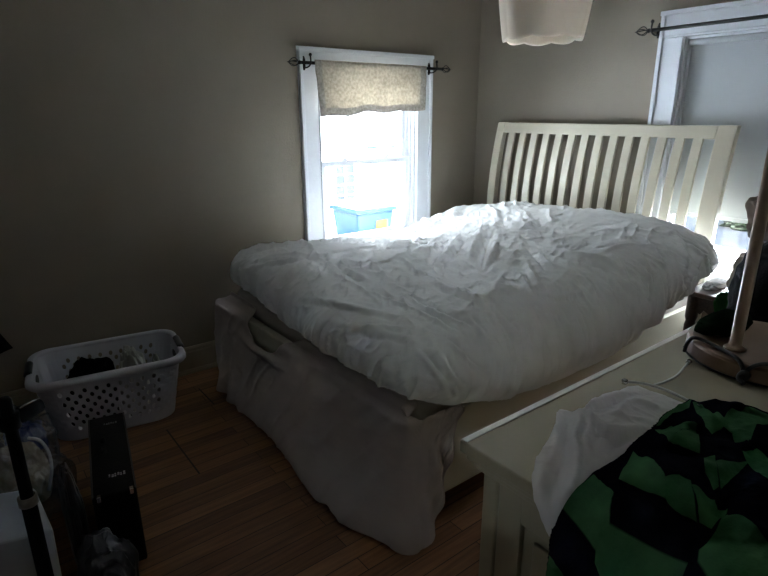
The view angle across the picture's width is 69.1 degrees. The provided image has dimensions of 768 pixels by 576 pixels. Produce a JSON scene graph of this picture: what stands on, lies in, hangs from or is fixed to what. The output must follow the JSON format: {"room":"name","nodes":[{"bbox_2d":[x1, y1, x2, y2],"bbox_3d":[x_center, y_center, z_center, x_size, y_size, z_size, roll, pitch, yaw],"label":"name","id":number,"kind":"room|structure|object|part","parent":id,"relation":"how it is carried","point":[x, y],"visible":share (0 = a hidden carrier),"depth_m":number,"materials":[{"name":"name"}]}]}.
{"room":"bedroom","nodes":[
{"label":"bedroom","id":0,"kind":"room"},
{"bbox_2d":[0,0,481,393],"bbox_3d":[-0.860,-0.720,2.971,4.010,2.320,0.130,-13,22,-36],"label":"wall","id":1,"kind":"structure","parent":0,"point":[145,145],"depth_m":2.73,"materials":[{"name":"beige paint"}]},
{"bbox_2d":[0,334,12,353],"bbox_3d":[-1.864,-0.201,2.143,0.554,1.106,0.134,-13,22,-36],"label":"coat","id":2,"kind":"object","parent":1,"relation":"hanging from","point":[4,345],"visible":1,"depth_m":2.43,"materials":[{"name":"black fabric"}]},
{"bbox_2d":[0,340,217,418],"bbox_3d":[-0.805,0.334,3.238,3.750,0.148,0.030,-13,22,-36],"label":"baseboard","id":3,"kind":"structure","parent":1,"relation":"attached to","point":[199,357],"depth_m":3.05,"materials":[{"name":"beige paint"}]},
{"bbox_2d":[296,45,433,240],"bbox_3d":[-0.117,-0.811,3.530,1.040,1.269,0.215,-13,22,-36],"label":"window","id":4,"kind":"structure","parent":1,"relation":"in","point":[415,127],"depth_m":3.39,"materials":[{"name":"white paint"}]},
{"bbox_3d":[-0.113,-0.560,3.605,0.698,0.544,0.030,-13,22,-36],"label":"sash","id":5,"kind":"part","parent":4,"relation":"part of","materials":[{"name":"white plastic"}]},
{"bbox_2d":[287,53,450,74],"bbox_3d":[-0.051,-1.309,3.272,1.187,0.088,0.092,-13,22,-36],"label":"curtain rod","id":6,"kind":"object","parent":4,"relation":"attached to","point":[303,62],"visible":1,"depth_m":3.02,"materials":[{"name":"black metal"}]},
{"bbox_2d":[315,60,426,116],"bbox_3d":[-0.050,-1.160,3.270,0.808,0.297,0.023,-13,22,-36],"label":"valance","id":7,"kind":"object","parent":6,"relation":"hanging from","point":[345,88],"visible":1,"depth_m":3.24,"materials":[{"name":"fabric"}]},
{"bbox_3d":[-0.037,-1.297,3.257,1.036,0.022,0.017,-13,22,-36],"label":"rod","id":8,"kind":"part","parent":6,"relation":"part of","materials":[{"name":"black metal"}]},
{"bbox_3d":[-0.139,-1.051,3.482,0.698,0.555,0.030,-13,22,-36],"label":"sash","id":9,"kind":"part","parent":4,"relation":"part of","materials":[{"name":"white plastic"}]},
{"bbox_2d":[0,366,483,575],"bbox_3d":[0.320,0.894,1.894,4.010,0.120,3.960,-13,22,-36],"label":"floor","id":10,"kind":"structure","parent":0,"point":[217,496],"depth_m":2.00,"materials":[{"name":"brown wood"}]},
{"bbox_2d":[3,420,48,448],"bbox_3d":[-1.505,0.622,2.340,0.155,0.149,0.116,-13,22,-36],"label":"bag","id":11,"kind":"object","parent":10,"relation":"on","point":[29,428],"visible":0.34,"depth_m":2.32,"materials":[{"name":"plastic"}]},
{"bbox_2d":[0,396,53,575],"bbox_3d":[-0.826,0.608,1.338,0.138,0.772,0.130,-13,22,-36],"label":"pole stand","id":12,"kind":"object","parent":10,"relation":"on","point":[11,419],"visible":1,"depth_m":1.28,"materials":[{"name":"black plastic"}]},
{"bbox_3d":[-0.806,0.261,1.266,0.007,0.008,0.048,6,19,19],"label":"clamp lever","id":13,"kind":"part","parent":12,"relation":"part of","materials":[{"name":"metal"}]},
{"bbox_2d":[0,489,61,575],"bbox_3d":[-1.059,0.774,1.625,0.170,0.285,0.295,-13,22,-36],"label":"storage box","id":14,"kind":"object","parent":10,"relation":"on","point":[16,558],"visible":0.64,"depth_m":1.52,"materials":[{"name":"white plastic"}]},
{"bbox_2d":[58,462,89,564],"bbox_3d":[-0.975,0.701,1.754,0.060,0.344,0.282,-13,22,-36],"label":"bag","id":15,"kind":"object","parent":10,"relation":"on","point":[72,504],"visible":0.65,"depth_m":1.68,"materials":[{"name":"black fabric"}]},
{"bbox_2d":[23,329,185,440],"bbox_3d":[-1.260,0.449,2.587,0.649,0.330,0.434,-10,20,-28],"label":"laundry basket","id":16,"kind":"object","parent":10,"relation":"on","point":[44,374],"visible":0.88,"depth_m":2.49,"materials":[{"name":"grey plastic"}]},
{"bbox_2d":[63,357,119,425],"bbox_3d":[-1.345,0.464,2.558,0.240,0.292,0.182,-13,22,-36],"label":"shirt","id":17,"kind":"object","parent":16,"relation":"in","point":[83,366],"visible":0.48,"depth_m":2.51,"materials":[{"name":"black fabric"}]},
{"bbox_2d":[118,345,150,415],"bbox_3d":[-1.189,0.428,2.645,0.143,0.307,0.193,-6,19,-18],"label":"shirt","id":18,"kind":"object","parent":16,"relation":"in","point":[129,357],"visible":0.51,"depth_m":2.58,"materials":[{"name":"fabric"}]},
{"bbox_2d":[152,353,160,400],"bbox_3d":[-1.091,0.438,2.702,0.054,0.253,0.157,-9,20,-26],"label":"towel","id":19,"kind":"object","parent":16,"relation":"in","point":[155,357],"visible":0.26,"depth_m":2.66,"materials":[{"name":"grey fabric"}]},
{"bbox_2d":[77,527,139,575],"bbox_3d":[-0.764,0.807,1.551,0.168,0.263,0.286,-13,22,-36],"label":"bag","id":20,"kind":"object","parent":10,"relation":"on","point":[101,552],"visible":1,"depth_m":1.51,"materials":[{"name":"grey plastic"}]},
{"bbox_2d":[88,412,147,560],"bbox_3d":[-0.932,0.675,1.934,0.124,0.286,0.519,-9,20,-26],"label":"equipment case","id":21,"kind":"object","parent":10,"relation":"on","point":[114,496],"visible":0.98,"depth_m":1.76,"materials":[{"name":"black plastic"}]},
{"bbox_3d":[-0.979,0.529,1.945,0.022,0.014,0.022,-13,22,-36],"label":"knob","id":22,"kind":"part","parent":21,"relation":"part of","materials":[{"name":"black plastic"}]},
{"bbox_3d":[-0.946,0.548,1.886,0.022,0.014,0.022,-13,22,-36],"label":"knob","id":23,"kind":"part","parent":21,"relation":"part of","materials":[{"name":"black plastic"}]},
{"bbox_3d":[-0.933,0.552,1.897,0.124,0.005,0.507,-9,20,-26],"label":"edge trim","id":24,"kind":"part","parent":21,"relation":"part of","materials":[{"name":"black plastic"}]},
{"bbox_2d":[248,122,740,491],"bbox_3d":[0.435,-0.134,2.796,2.076,1.294,1.473,-13,22,-36],"label":"bed","id":25,"kind":"object","parent":10,"relation":"on","point":[476,416],"visible":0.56,"depth_m":2.87,"materials":[{"name":"beige paint"}]},
{"bbox_3d":[-0.366,0.397,2.311,0.038,0.344,1.473,-13,22,-36],"label":"footboard","id":26,"kind":"part","parent":25,"relation":"part of","materials":[{"name":"beige paint"}]},
{"bbox_2d":[214,292,464,554],"bbox_3d":[-0.343,0.421,2.334,0.337,0.502,1.612,-13,22,-36],"label":"sheet","id":27,"kind":"object","parent":25,"relation":"on","point":[355,444],"visible":0.98,"depth_m":1.93,"materials":[{"name":"grey fabric"}]},
{"bbox_2d":[238,288,687,419],"bbox_3d":[0.422,0.125,2.839,1.876,0.295,1.364,-13,22,-36],"label":"mattress","id":28,"kind":"object","parent":25,"relation":"on","point":[424,409],"visible":0.1,"depth_m":2.44,"materials":[{"name":"white fabric"}]},
{"bbox_2d":[230,200,719,404],"bbox_3d":[0.380,-0.097,2.722,1.988,0.465,1.739,-13,22,-36],"label":"duvet","id":29,"kind":"object","parent":28,"relation":"on","point":[457,305],"visible":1,"depth_m":2.15,"materials":[{"name":"white fabric"}]},
{"bbox_3d":[0.774,-0.484,3.899,0.121,1.294,0.060,-13,22,-36],"label":"headboard post","id":30,"kind":"part","parent":25,"relation":"part of","materials":[{"name":"beige paint"}]},
{"bbox_3d":[0.857,0.391,2.342,1.930,0.302,0.024,-13,22,-36],"label":"rail","id":31,"kind":"part","parent":25,"relation":"part of","materials":[{"name":"beige paint"}]},
{"bbox_3d":[1.214,-0.910,3.205,0.044,0.064,1.325,-13,22,-36],"label":"headboard rail","id":32,"kind":"part","parent":25,"relation":"part of","materials":[{"name":"beige paint"}]},
{"bbox_3d":[1.631,-0.155,2.843,0.121,1.294,0.088,-13,22,-36],"label":"headboard post","id":33,"kind":"part","parent":25,"relation":"part of","materials":[{"name":"beige paint"}]},
{"bbox_2d":[460,327,767,575],"bbox_3d":[0.802,0.594,1.222,1.298,0.851,0.533,-13,22,-36],"label":"dresser","id":34,"kind":"object","parent":10,"relation":"on","point":[515,538],"visible":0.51,"depth_m":0.95,"materials":[{"name":"beige paint"}]},
{"bbox_3d":[0.195,0.679,1.049,0.045,0.800,0.030,-13,22,-36],"label":"corner post","id":35,"kind":"part","parent":34,"relation":"part of","materials":[{"name":"beige paint"}]},
{"bbox_3d":[0.799,0.224,1.107,1.282,0.030,0.513,-13,22,-36],"label":"moulding","id":36,"kind":"part","parent":34,"relation":"part of","materials":[{"name":"beige paint"}]},
{"bbox_3d":[0.321,0.685,0.862,0.017,0.708,0.407,-13,22,-36],"label":"frame","id":37,"kind":"part","parent":34,"relation":"part of","materials":[{"name":"beige paint"}]},
{"bbox_3d":[0.322,0.682,0.862,0.007,0.521,0.269,-13,22,-36],"label":"panel","id":38,"kind":"part","parent":34,"relation":"part of","materials":[{"name":"beige paint"}]},
{"bbox_2d":[532,386,681,536],"bbox_3d":[0.376,0.261,0.905,0.415,0.096,0.203,-15,23,-39],"label":"cloth","id":39,"kind":"object","parent":34,"relation":"on","point":[582,441],"visible":0.59,"depth_m":0.88,"materials":[{"name":"white fabric"}]},
{"bbox_2d":[546,399,767,575],"bbox_3d":[0.533,0.395,0.829,0.619,0.377,0.331,-13,22,-36],"label":"blanket","id":40,"kind":"object","parent":34,"relation":"on","point":[688,496],"visible":1,"depth_m":0.71,"materials":[{"name":"fabric"}]},
{"bbox_2d":[621,378,697,404],"bbox_3d":[0.512,0.193,1.033,0.026,0.021,0.148,-13,21,-34],"label":"cable","id":41,"kind":"object","parent":34,"relation":"on","point":[624,381],"visible":1,"depth_m":1.05,"materials":[{"name":"plastic"}]},
{"bbox_2d":[654,359,691,384],"bbox_3d":[0.584,0.172,1.124,0.159,0.016,0.014,-14,22,-37],"label":"cable","id":42,"kind":"object","parent":34,"relation":"on","point":[689,361],"visible":0.93,"depth_m":1.13,"materials":[{"name":"white plastic"}]},
{"bbox_2d":[694,309,752,336],"bbox_3d":[0.770,0.073,1.258,0.195,0.034,0.085,-13,22,-36],"label":"shirt","id":43,"kind":"object","parent":34,"relation":"on","point":[718,323],"visible":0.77,"depth_m":1.22,"materials":[{"name":"fabric"}]},
{"bbox_2d":[683,148,767,387],"bbox_3d":[0.759,-0.326,1.032,0.409,1.019,0.355,-13,22,-36],"label":"table lamp","id":44,"kind":"object","parent":34,"relation":"on","point":[742,356],"visible":0.93,"depth_m":1.12,"materials":[{"name":"beige paint"}]},
{"bbox_3d":[0.785,0.155,1.108,0.323,0.049,0.139,6,19,19],"label":"power cord","id":45,"kind":"part","parent":44,"relation":"part of","materials":[{"name":"black rubber"}]},
{"bbox_2d":[726,242,767,322],"bbox_3d":[1.015,-0.013,1.387,0.217,0.207,0.256,-13,22,-36],"label":"backpack","id":46,"kind":"object","parent":34,"relation":"on","point":[758,310],"visible":0.52,"depth_m":1.36,"materials":[{"name":"fabric"}]},
{"bbox_2d":[683,275,729,329],"bbox_3d":[1.630,0.311,2.515,0.395,0.602,0.445,-13,22,-36],"label":"table","id":47,"kind":"object","parent":10,"relation":"on","point":[701,300],"visible":0.27,"depth_m":2.46,"materials":[{"name":"brown wood"}]},
{"bbox_3d":[1.383,0.307,2.565,0.052,0.582,0.052,-13,22,-36],"label":"leg","id":48,"kind":"part","parent":47,"relation":"part of","materials":[{"name":"brown wood"}]},
{"bbox_2d":[701,277,726,289],"bbox_3d":[1.502,-0.024,2.520,0.183,0.033,0.072,-13,22,-36],"label":"pillowcase","id":49,"kind":"object","parent":47,"relation":"on","point":[717,283],"visible":0.96,"depth_m":2.48,"materials":[{"name":"white fabric"}]},
{"bbox_2d":[726,242,765,289],"bbox_3d":[1.626,-0.078,2.351,0.257,0.235,0.280,-13,22,-36],"label":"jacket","id":50,"kind":"object","parent":47,"relation":"on","point":[739,258],"visible":0.07,"depth_m":2.39,"materials":[{"name":"grey fabric"}]},
{"bbox_2d":[745,196,767,241],"bbox_3d":[1.674,-0.289,2.276,0.264,0.191,0.374,-13,22,-36],"label":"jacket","id":51,"kind":"object","parent":50,"relation":"on","point":[750,205],"visible":0.35,"depth_m":2.36,"materials":[{"name":"grey fabric"}]},
{"bbox_3d":[1.409,0.168,2.327,0.096,0.112,0.149,-13,22,-36],"label":"sweater","id":52,"kind":"object","parent":47,"relation":"hanging from","visible":0},
{"bbox_2d":[713,291,727,311],"bbox_3d":[1.422,0.061,2.300,0.077,0.091,0.103,-13,22,-36],"label":"sweater","id":53,"kind":"object","parent":52,"relation":"on","point":[720,302],"visible":0.29,"depth_m":2.29,"materials":[{"name":"fabric"}]},
{"bbox_3d":[-1.349,0.617,1.997,0.382,0.353,0.545,-13,22,-36],"label":"plastic bag","id":54,"kind":"object","parent":10,"relation":"on","visible":0},
{"bbox_2d":[0,436,52,502],"bbox_3d":[-1.307,0.665,2.029,0.181,0.190,0.238,-13,22,-36],"label":"bundle","id":55,"kind":"object","parent":54,"relation":"in","point":[40,470],"visible":0.54,"depth_m":1.98,"materials":[{"name":"fabric"}]},
{"bbox_2d":[473,0,747,317],"bbox_3d":[1.887,-0.620,2.608,0.130,2.320,3.830,-13,22,-36],"label":"wall","id":56,"kind":"structure","parent":0,"point":[606,77],"depth_m":3.34,"materials":[{"name":"beige paint"}]},
{"bbox_2d":[636,0,767,279],"bbox_3d":[1.782,-0.639,2.723,0.215,1.407,1.040,-13,22,-36],"label":"window","id":57,"kind":"structure","parent":56,"relation":"in","point":[671,43],"depth_m":2.85,"materials":[{"name":"white paint"}]},
{"bbox_3d":[1.780,-0.348,2.812,0.030,0.598,0.698,-13,22,-36],"label":"sash","id":58,"kind":"part","parent":57,"relation":"part of","materials":[{"name":"white plastic"}]},
{"bbox_2d":[635,14,767,37],"bbox_3d":[1.687,-1.206,2.466,0.092,0.089,1.186,-13,22,-36],"label":"curtain rod","id":59,"kind":"object","parent":57,"relation":"attached to","point":[659,28],"visible":1,"depth_m":2.67,"materials":[{"name":"black metal"}]},
{"bbox_3d":[1.669,-1.195,2.455,0.017,0.023,1.035,-13,22,-36],"label":"rod","id":60,"kind":"part","parent":59,"relation":"part of","materials":[{"name":"black metal"}]},
{"bbox_3d":[1.785,-0.018,2.919,0.215,0.104,1.040,-13,22,-36],"label":"sill","id":61,"kind":"part","parent":57,"relation":"part of","materials":[{"name":"white paint"}]},
{"bbox_2d":[669,31,767,223],"bbox_3d":[1.754,-0.750,2.666,0.034,0.881,0.691,-13,22,-36],"label":"roller shade","id":62,"kind":"object","parent":57,"relation":"attached to","point":[727,84],"visible":0.75,"depth_m":2.73,"materials":[{"name":"fabric"}]},
{"bbox_3d":[0.307,-1.423,1.162,4.010,0.100,3.960,-13,22,-36],"label":"ceiling","id":63,"kind":"structure","parent":0,"visible":0},
{"bbox_2d":[499,0,592,45],"bbox_3d":[0.711,-1.424,2.415,0.408,0.658,0.408,12,22,35],"label":"pendant lamp","id":64,"kind":"object","parent":63,"relation":"hanging from","point":[529,22],"visible":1,"depth_m":2.35,"materials":[{"name":"white glass"}]},
{"label":"outside","id":65,"kind":"structure","parent":0,"visible":0},
{"bbox_2d":[714,245,745,261],"bbox_3d":[-3.003,-0.529,9.156,60.000,0.150,48.000,-13,22,-36],"label":"ground","id":66,"kind":"structure","parent":65,"point":[724,253],"depth_m":8.81,"materials":[{"name":"white snow"}]},
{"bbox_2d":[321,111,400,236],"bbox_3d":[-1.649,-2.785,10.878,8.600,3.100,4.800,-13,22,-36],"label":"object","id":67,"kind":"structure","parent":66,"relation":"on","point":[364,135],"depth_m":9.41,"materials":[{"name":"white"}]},
{"bbox_2d":[329,198,396,235],"bbox_3d":[-0.280,-0.655,7.551,0.660,1.030,0.660,-13,22,-36],"label":"recycling bin","id":68,"kind":"object","parent":66,"relation":"on","point":[361,214],"visible":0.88,"depth_m":7.25,"materials":[{"name":"blue plastic"}]},
{"bbox_3d":[-0.031,-0.837,7.308,0.180,0.120,0.030,-13,22,-36],"label":"label plate","id":69,"kind":"part","parent":68,"relation":"part of","materials":[{"name":"yellow plastic"}]},
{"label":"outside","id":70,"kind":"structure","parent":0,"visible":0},
{"bbox_2d":[674,214,764,250],"bbox_3d":[7.943,-0.930,9.967,4.600,0.010,28.000,-13,22,-36],"label":"road","id":71,"kind":"structure","parent":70,"point":[727,237],"depth_m":9.95,"materials":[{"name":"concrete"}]},
{"bbox_2d":[719,220,746,230],"bbox_3d":[6.970,-1.286,10.648,1.018,0.289,0.879,-13,22,-36],"label":"bush","id":72,"kind":"object","parent":71,"relation":"on","point":[737,226],"visible":0.19,"depth_m":10.48,"materials":[{"name":"green plant"}]}
]}

